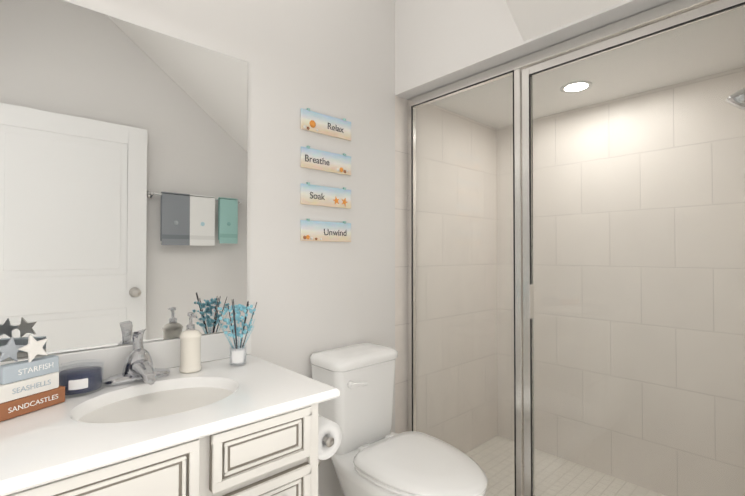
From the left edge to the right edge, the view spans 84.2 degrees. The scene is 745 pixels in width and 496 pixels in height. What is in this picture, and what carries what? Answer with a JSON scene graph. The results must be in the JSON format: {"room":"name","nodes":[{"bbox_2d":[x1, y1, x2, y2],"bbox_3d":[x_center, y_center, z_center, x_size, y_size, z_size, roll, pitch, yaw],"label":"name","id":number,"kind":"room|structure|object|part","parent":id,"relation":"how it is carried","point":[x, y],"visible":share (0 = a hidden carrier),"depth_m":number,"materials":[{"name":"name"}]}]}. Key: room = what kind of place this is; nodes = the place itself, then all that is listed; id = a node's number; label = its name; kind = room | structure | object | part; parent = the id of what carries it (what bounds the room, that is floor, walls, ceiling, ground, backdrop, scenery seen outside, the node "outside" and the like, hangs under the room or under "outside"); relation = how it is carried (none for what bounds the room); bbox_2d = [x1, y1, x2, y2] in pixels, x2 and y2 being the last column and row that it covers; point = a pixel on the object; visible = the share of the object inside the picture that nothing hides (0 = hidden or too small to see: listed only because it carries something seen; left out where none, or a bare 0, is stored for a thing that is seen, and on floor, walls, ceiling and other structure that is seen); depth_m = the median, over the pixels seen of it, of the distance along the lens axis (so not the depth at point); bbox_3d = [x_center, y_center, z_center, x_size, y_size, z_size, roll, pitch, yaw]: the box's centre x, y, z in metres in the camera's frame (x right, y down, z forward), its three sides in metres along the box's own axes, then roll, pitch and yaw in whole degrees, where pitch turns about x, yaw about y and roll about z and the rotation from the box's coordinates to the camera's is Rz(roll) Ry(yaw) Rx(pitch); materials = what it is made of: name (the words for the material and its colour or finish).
{"room":"bathroom","nodes":[
{"label":"bathroom","id":0,"kind":"room"},
{"bbox_2d":[3,0,394,495],"bbox_3d":[-0.516,-0.175,1.578,1.720,2.900,0.001,1,-1,-43],"label":"wall","id":1,"kind":"structure","parent":0,"point":[334,58],"depth_m":1.80,"materials":[{"name":"white paint"}]},
{"bbox_2d":[0,0,247,359],"bbox_3d":[-0.813,-0.213,1.298,0.884,1.032,0.006,1,-1,-43],"label":"mirror","id":2,"kind":"object","parent":1,"relation":"attached to","point":[123,181],"visible":1,"depth_m":1.29,"materials":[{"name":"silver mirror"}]},
{"bbox_2d":[0,329,250,379],"bbox_3d":[-0.804,0.353,1.288,0.903,0.094,0.019,1,-1,-43],"label":"backsplash","id":3,"kind":"structure","parent":1,"relation":"attached to","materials":[{"name":"white stone"}]},
{"bbox_2d":[300,146,350,174],"bbox_3d":[-0.203,-0.396,1.855,0.276,0.096,0.012,1,-1,-43],"label":"sign","id":4,"kind":"object","parent":1,"relation":"attached to","point":[311,158],"visible":1,"depth_m":1.85,"materials":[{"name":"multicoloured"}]},
{"bbox_2d":[300,182,350,208],"bbox_3d":[-0.203,-0.238,1.854,0.276,0.096,0.010,1,-1,-43],"label":"sign","id":5,"kind":"object","parent":1,"relation":"attached to","point":[316,195],"visible":1,"depth_m":1.84,"materials":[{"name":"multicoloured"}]},
{"bbox_2d":[300,219,350,241],"bbox_3d":[-0.203,-0.081,1.851,0.276,0.096,0.012,1,-1,-43],"label":"sign","id":6,"kind":"object","parent":1,"relation":"attached to","point":[324,231],"visible":1,"depth_m":1.84,"materials":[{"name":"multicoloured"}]},
{"bbox_2d":[301,108,350,140],"bbox_3d":[-0.203,-0.560,1.858,0.276,0.096,0.012,1,-1,-43],"label":"sign","id":7,"kind":"object","parent":1,"relation":"attached to","point":[315,122],"visible":1,"depth_m":1.85,"materials":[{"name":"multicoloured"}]},
{"bbox_2d":[395,95,497,452],"bbox_3d":[0.486,0.228,2.492,1.000,2.120,0.001,1,-1,-43],"label":"shower wall tile","id":8,"kind":"structure","parent":1,"relation":"attached to","point":[401,310],"depth_m":2.47,"materials":[{"name":"beige tile"}]},
{"bbox_2d":[395,0,672,99],"bbox_3d":[0.664,-1.218,1.697,0.160,0.810,1.440,1,-1,-43],"label":"wall","id":9,"kind":"structure","parent":0,"point":[440,43],"depth_m":1.87,"materials":[{"name":"white paint"}]},
{"bbox_2d":[465,435,665,495],"bbox_3d":[1.046,1.261,1.986,0.840,0.001,1.480,1,-1,-43],"label":"floor","id":10,"kind":"structure","parent":0,"point":[503,443],"depth_m":2.28,"materials":[{"name":"tile"}]},
{"bbox_2d":[505,0,625,40],"bbox_3d":[0.552,-1.234,0.912,1.067,0.800,1.014,1,-1,-43],"label":"ceiling soffit","id":11,"kind":"structure","parent":0,"point":[533,18],"depth_m":1.52,"materials":[{"name":"white paint"}]},
{"bbox_2d":[431,6,744,128],"bbox_3d":[1.046,-0.839,2.016,0.840,0.001,1.480,1,-1,-43],"label":"ceiling","id":12,"kind":"structure","parent":0,"point":[552,78],"depth_m":1.97,"materials":[{"name":"white paint"}]},
{"bbox_2d":[560,81,591,92],"bbox_3d":[1.050,-0.834,2.128,0.150,0.003,0.150,1,-1,-43],"label":"recessed light","id":13,"kind":"object","parent":12,"relation":"in","point":[564,88],"depth_m":2.13,"materials":[{"name":"white glass"}]},
{"bbox_2d":[496,67,744,495],"bbox_3d":[1.355,0.225,2.285,0.001,2.120,1.480,1,-1,-43],"label":"wall","id":14,"kind":"structure","parent":0,"point":[621,408],"depth_m":2.21,"materials":[{"name":"tile"}]},
{"label":"floor","id":15,"kind":"structure","parent":0,"visible":0},
{"bbox_2d":[0,329,341,495],"bbox_3d":[-0.589,0.755,1.098,0.971,1.026,0.586,1,-1,-43],"label":"bathroom vanity","id":16,"kind":"object","parent":15,"relation":"on","point":[148,419],"visible":0.94,"depth_m":1.03,"materials":[{"name":"white"}]},
{"bbox_2d":[0,385,64,421],"bbox_3d":[-0.839,0.376,1.001,0.031,0.040,0.160,0,-1,21],"label":"blocks","id":17,"kind":"object","parent":16,"relation":"on","point":[26,405],"visible":1,"depth_m":1.00,"materials":[{"name":"brown wood"}]},
{"bbox_2d":[0,372,58,403],"bbox_3d":[-0.842,0.335,0.998,0.031,0.040,0.140,0,-1,21],"label":"blocks","id":18,"kind":"object","parent":17,"relation":"on","point":[25,387],"visible":1,"depth_m":0.99,"materials":[{"name":"white wood"}]},
{"bbox_2d":[0,355,58,384],"bbox_3d":[-0.840,0.294,1.009,0.031,0.040,0.120,0,-1,21],"label":"blocks","id":19,"kind":"object","parent":18,"relation":"on","point":[22,370],"visible":1,"depth_m":1.00,"materials":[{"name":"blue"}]},
{"bbox_2d":[0,337,24,361],"bbox_3d":[-0.861,0.241,0.981,0.008,0.061,0.061,0,-1,21],"label":"star","id":20,"kind":"object","parent":19,"relation":"on","point":[10,348],"visible":0.98,"depth_m":0.98,"materials":[{"name":"grey"}]},
{"bbox_2d":[18,334,46,361],"bbox_3d":[-0.830,0.242,1.010,0.021,0.065,0.064,0,-1,21],"label":"starfish","id":21,"kind":"object","parent":19,"relation":"on","point":[33,348],"visible":1,"depth_m":1.01,"materials":[{"name":"white"}]},
{"bbox_2d":[58,359,103,397],"bbox_3d":[-0.820,0.360,1.155,0.116,0.076,0.116,1,-1,-43],"label":"candle jar","id":22,"kind":"object","parent":16,"relation":"on","point":[84,362],"visible":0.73,"depth_m":1.15,"materials":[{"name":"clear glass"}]},
{"bbox_2d":[68,378,87,389],"bbox_3d":[-0.791,0.364,1.109,0.042,0.026,0.009,1,-1,-43],"label":"label","id":23,"kind":"object","parent":22,"relation":"attached to","point":[77,384],"visible":1,"depth_m":1.11,"materials":[{"name":"white paper"}]},
{"bbox_2d":[103,329,169,385],"bbox_3d":[-0.683,0.322,1.228,0.182,0.156,0.179,1,-1,-43],"label":"faucet","id":24,"kind":"object","parent":16,"relation":"on","point":[138,370],"depth_m":1.23,"materials":[{"name":"silver metal"}]},
{"bbox_2d":[179,312,201,372],"bbox_3d":[-0.595,0.305,1.354,0.068,0.192,0.079,1,-1,-43],"label":"soap dispenser","id":25,"kind":"object","parent":16,"relation":"on","point":[190,347],"visible":1,"depth_m":1.33,"materials":[{"name":"white ceramic"}]},
{"bbox_2d":[229,337,246,365],"bbox_3d":[-0.468,0.357,1.437,0.060,0.090,0.060,1,-1,-43],"label":"flower vase","id":26,"kind":"object","parent":16,"relation":"on","point":[233,350],"visible":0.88,"depth_m":1.43,"materials":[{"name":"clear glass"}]},
{"bbox_2d":[217,299,256,348],"bbox_3d":[-0.464,0.281,1.433,0.139,0.223,0.084,1,-1,-43],"label":"stems","id":27,"kind":"object","parent":26,"relation":"in","point":[235,331],"visible":0.96,"depth_m":1.43,"materials":[{"name":"teal plant"}]},
{"bbox_2d":[310,343,486,495],"bbox_3d":[0.075,0.857,1.587,0.453,0.836,0.751,1,-1,-43],"label":"toilet","id":28,"kind":"object","parent":15,"relation":"on","point":[373,455],"visible":0.88,"depth_m":1.64,"materials":[{"name":"white ceramic"}]},
{"bbox_3d":[-0.079,0.661,1.808,0.344,0.340,0.210,1,-1,-43],"label":"tank","id":29,"kind":"part","parent":28,"relation":"part of","materials":[{"name":"white ceramic"}]},
{"bbox_3d":[-0.076,0.467,1.808,0.368,0.048,0.230,1,-1,-43],"label":"lid","id":30,"kind":"part","parent":28,"relation":"part of","materials":[{"name":"white ceramic"}]},
{"bbox_3d":[-0.059,0.545,1.667,0.090,0.031,0.025,1,-1,-43],"label":"handle","id":31,"kind":"part","parent":28,"relation":"part of","materials":[{"name":"white ceramic"}]},
{"bbox_3d":[0.121,1.049,1.585,0.380,0.452,0.665,1,-1,-43],"label":"bowl","id":32,"kind":"part","parent":28,"relation":"part of","materials":[{"name":"white ceramic"}]},
{"bbox_3d":[0.186,0.793,1.517,0.386,0.055,0.497,1,-1,-43],"label":"seat","id":33,"kind":"part","parent":28,"relation":"part of","materials":[{"name":"white ceramic"}]},
{"label":"wall","id":34,"kind":"structure","parent":0,"visible":0},
{"bbox_2d":[726,87,744,110],"bbox_3d":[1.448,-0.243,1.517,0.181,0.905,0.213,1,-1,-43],"label":"shower head","id":35,"kind":"object","parent":34,"relation":"attached to","point":[739,103],"depth_m":1.52},
{"bbox_3d":[0.664,1.232,1.663,0.160,0.090,1.440,1,-1,-43],"label":"wall","id":36,"kind":"structure","parent":0,"visible":0},
{"bbox_2d":[407,0,744,495],"bbox_3d":[0.687,0.187,1.699,0.091,1.995,1.436,1,-1,-43],"label":"frame","id":37,"kind":"object","parent":36,"relation":"on","point":[662,17],"visible":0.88,"depth_m":1.73,"materials":[{"name":"silver metal"}]},
{"bbox_2d":[414,74,514,495],"bbox_3d":[0.421,0.193,1.987,0.006,1.913,0.586,1,-1,-43],"label":"glass","id":38,"kind":"object","parent":37,"relation":"in","point":[510,74],"depth_m":1.96,"materials":[{"name":"clear glass"}]},
{"bbox_2d":[531,6,744,495],"bbox_3d":[0.894,0.185,1.471,0.006,1.832,0.678,1,-1,-43],"label":"glass","id":39,"kind":"object","parent":37,"relation":"in","point":[621,149],"depth_m":1.43,"materials":[{"name":"clear glass"}]}
]}

